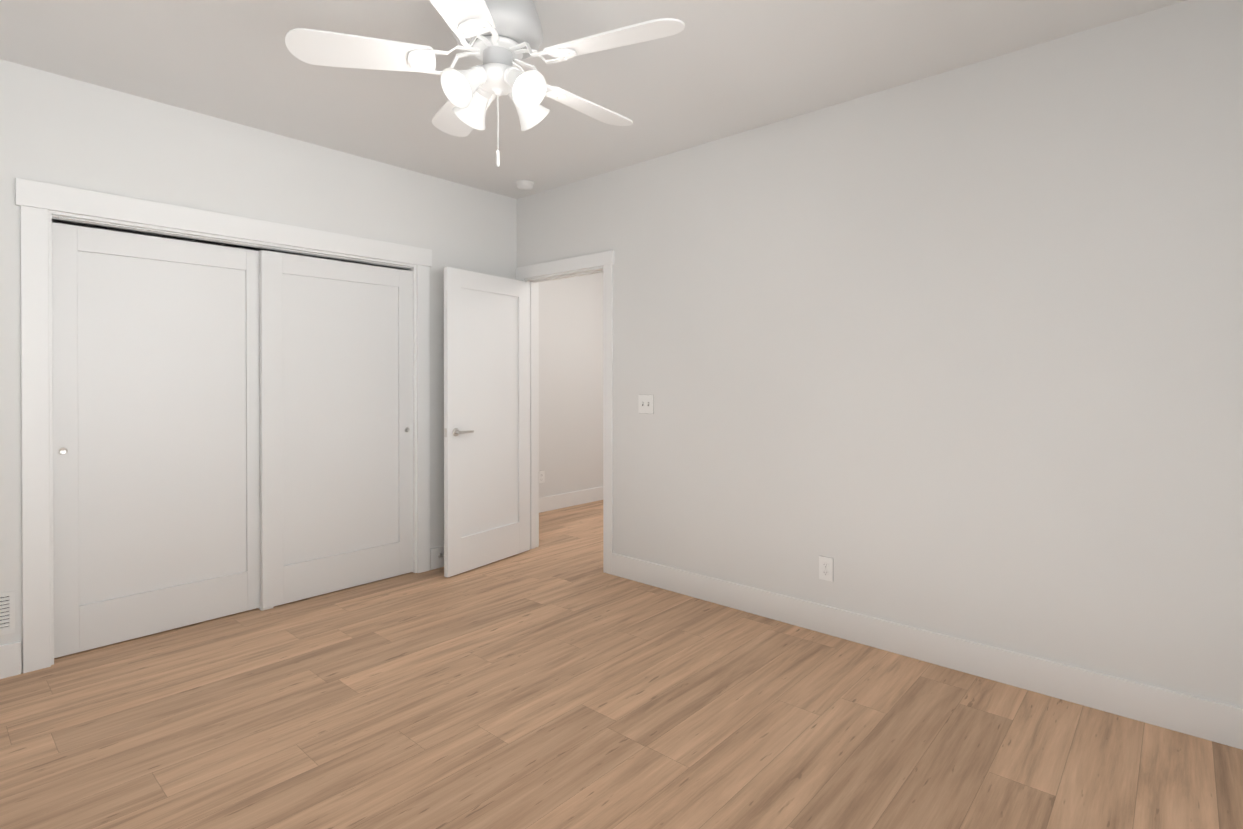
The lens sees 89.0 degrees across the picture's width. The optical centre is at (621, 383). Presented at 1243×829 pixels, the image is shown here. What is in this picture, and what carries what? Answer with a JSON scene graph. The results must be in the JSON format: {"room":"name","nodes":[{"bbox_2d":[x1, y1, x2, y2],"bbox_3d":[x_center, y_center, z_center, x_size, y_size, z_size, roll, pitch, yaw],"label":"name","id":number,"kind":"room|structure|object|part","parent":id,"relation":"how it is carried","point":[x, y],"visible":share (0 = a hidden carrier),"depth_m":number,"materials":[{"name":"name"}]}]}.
{"room":"empty bedroom","nodes":[
{"label":"empty bedroom","id":0,"kind":"room"},
{"bbox_2d":[0,59,516,672],"bbox_3d":[-2.014,-0.067,3.522,0.120,2.650,3.540,0,0,42],"label":"wall","id":1,"kind":"structure","parent":0,"point":[62,131],"depth_m":3.26,"materials":[{"name":"paint"}]},
{"bbox_2d":[0,591,14,634],"bbox_3d":[-2.746,0.989,2.608,0.007,0.180,0.352,0,0,42],"label":"air vent","id":2,"kind":"object","parent":1,"relation":"in","point":[7,612],"visible":1,"depth_m":2.72,"materials":[{"name":"white plastic"}]},
{"bbox_2d":[0,641,21,678],"bbox_3d":[-2.867,1.195,2.468,0.015,0.140,0.760,0,0,42],"label":"baseboard","id":3,"kind":"structure","parent":1,"relation":"attached to","point":[10,654],"depth_m":2.72,"materials":[{"name":"paint"}]},
{"bbox_2d":[52,222,259,657],"bbox_3d":[-2.309,0.259,3.222,0.038,1.990,0.930,0,0,42],"label":"closet door","id":4,"kind":"structure","parent":1,"relation":"in","point":[156,423],"depth_m":3.16,"materials":[{"name":"paint"}]},
{"bbox_2d":[15,178,431,672],"bbox_3d":[-2.001,0.238,3.539,0.120,2.040,1.820,0,0,42],"label":"door frame","id":5,"kind":"structure","parent":1,"relation":"attached to","point":[63,216],"depth_m":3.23,"materials":[{"name":"paint"}]},
{"bbox_2d":[52,219,404,269],"bbox_3d":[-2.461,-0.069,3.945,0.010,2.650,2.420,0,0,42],"label":"door track","id":6,"kind":"object","parent":5,"relation":"attached to","point":[145,233],"depth_m":3.75,"materials":[{"name":"metal"}]},
{"bbox_2d":[259,250,412,608],"bbox_3d":[-1.692,0.255,3.854,0.038,1.990,0.930,0,0,42],"label":"closet door","id":7,"kind":"structure","parent":1,"relation":"in","point":[336,423],"depth_m":3.80,"materials":[{"name":"paint"}]},
{"bbox_2d":[430,546,443,569],"bbox_3d":[-1.039,1.182,4.529,0.015,0.140,0.750,0,0,42],"label":"baseboard","id":8,"kind":"structure","parent":1,"relation":"attached to","point":[436,562],"depth_m":4.28,"materials":[{"name":"paint"}]},
{"bbox_2d":[539,272,602,497],"bbox_3d":[-1.721,-0.076,5.119,0.120,2.650,6.320,0,0,42],"label":"wall","id":9,"kind":"structure","parent":0,"point":[570,384],"depth_m":6.39,"materials":[{"name":"paint"}]},
{"bbox_2d":[539,470,544,482],"bbox_3d":[-0.769,0.902,6.099,0.011,0.118,0.074,0,0,42],"label":"outlet","id":10,"kind":"object","parent":9,"relation":"attached to","point":[541,476],"visible":0.92,"depth_m":6.10,"materials":[{"name":"white plastic"}]},
{"bbox_2d":[539,486,602,512],"bbox_3d":[-0.495,1.171,6.406,0.016,0.140,2.540,0,0,42],"label":"baseboard","id":11,"kind":"structure","parent":9,"relation":"attached to","point":[554,502],"depth_m":6.37,"materials":[{"name":"paint"}]},
{"bbox_2d":[0,0,1185,198],"bbox_3d":[0.185,-1.440,3.341,5.320,0.100,6.440,0,0,42],"label":"ceiling","id":12,"kind":"structure","parent":0,"point":[713,70],"depth_m":2.74,"materials":[{"name":"paint"}]},
{"bbox_2d":[285,0,684,166],"bbox_3d":[-0.388,-1.065,2.215,1.278,0.638,1.225,0,0,42],"label":"fan","id":13,"kind":"object","parent":12,"relation":"hanging from","point":[500,39],"visible":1,"depth_m":2.09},
{"bbox_3d":[-0.425,-0.978,2.174,0.417,0.140,0.417,0,0,42],"label":"lamp shade","id":14,"kind":"part","parent":13,"relation":"part of","materials":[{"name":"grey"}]},
{"bbox_3d":[-0.425,-1.227,2.172,0.308,0.312,0.308,0,0,42],"label":"motor","id":15,"kind":"part","parent":13,"relation":"part of","materials":[{"name":"white metal"}]},
{"bbox_3d":[-0.425,-0.869,2.174,0.012,0.246,0.012,0,0,42],"label":"cord","id":16,"kind":"part","parent":13,"relation":"part of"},
{"bbox_2d":[516,180,533,189],"bbox_3d":[-0.672,-1.375,4.395,0.128,0.044,0.128,0,0,42],"label":"smoke detector","id":17,"kind":"object","parent":12,"relation":"attached to","point":[524,184],"visible":0.98,"depth_m":4.36,"materials":[{"name":"white plastic"}]},
{"bbox_2d":[0,500,1242,828],"bbox_3d":[0.185,1.310,3.358,5.320,0.100,6.440,0,0,42],"label":"floor","id":18,"kind":"structure","parent":0,"point":[556,678],"depth_m":2.31,"materials":[{"name":"brown wood"}]},
{"bbox_2d":[517,0,1242,707],"bbox_3d":[0.516,-0.068,3.723,5.080,2.650,0.120,0,0,42],"label":"wall","id":19,"kind":"structure","parent":0,"point":[957,352],"depth_m":2.75,"materials":[{"name":"paint"}]},
{"bbox_2d":[444,267,529,576],"bbox_3d":[-0.912,0.248,4.396,0.135,1.995,0.801,0,0,33],"label":"entry door","id":20,"kind":"structure","parent":19,"relation":"in","point":[486,419],"depth_m":4.34,"materials":[{"name":"paint"}]},
{"bbox_2d":[516,250,613,573],"bbox_3d":[-0.378,0.232,4.518,0.830,2.040,0.120,0,0,42],"label":"door frame","id":21,"kind":"structure","parent":19,"relation":"attached to","point":[533,281],"depth_m":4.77,"materials":[{"name":"paint"}]},
{"bbox_2d":[638,395,653,413],"bbox_3d":[0.148,0.130,3.957,0.118,0.118,0.022,0,0,42],"label":"light switch","id":22,"kind":"object","parent":19,"relation":"attached to","point":[645,404],"visible":1,"depth_m":3.96,"materials":[{"name":"white plastic"}]},
{"bbox_2d":[819,556,832,581],"bbox_3d":[1.030,0.935,3.186,0.074,0.118,0.011,0,0,42],"label":"electrical outlet","id":23,"kind":"object","parent":19,"relation":"attached to","point":[825,568],"visible":1,"depth_m":3.18,"materials":[{"name":"white plastic"}]},
{"bbox_2d":[612,553,1242,749],"bbox_3d":[1.145,1.191,3.083,3.220,0.140,0.016,0,0,42],"label":"baseboard","id":24,"kind":"structure","parent":19,"relation":"attached to","point":[1212,720],"depth_m":2.73,"materials":[{"name":"paint"}]}
]}

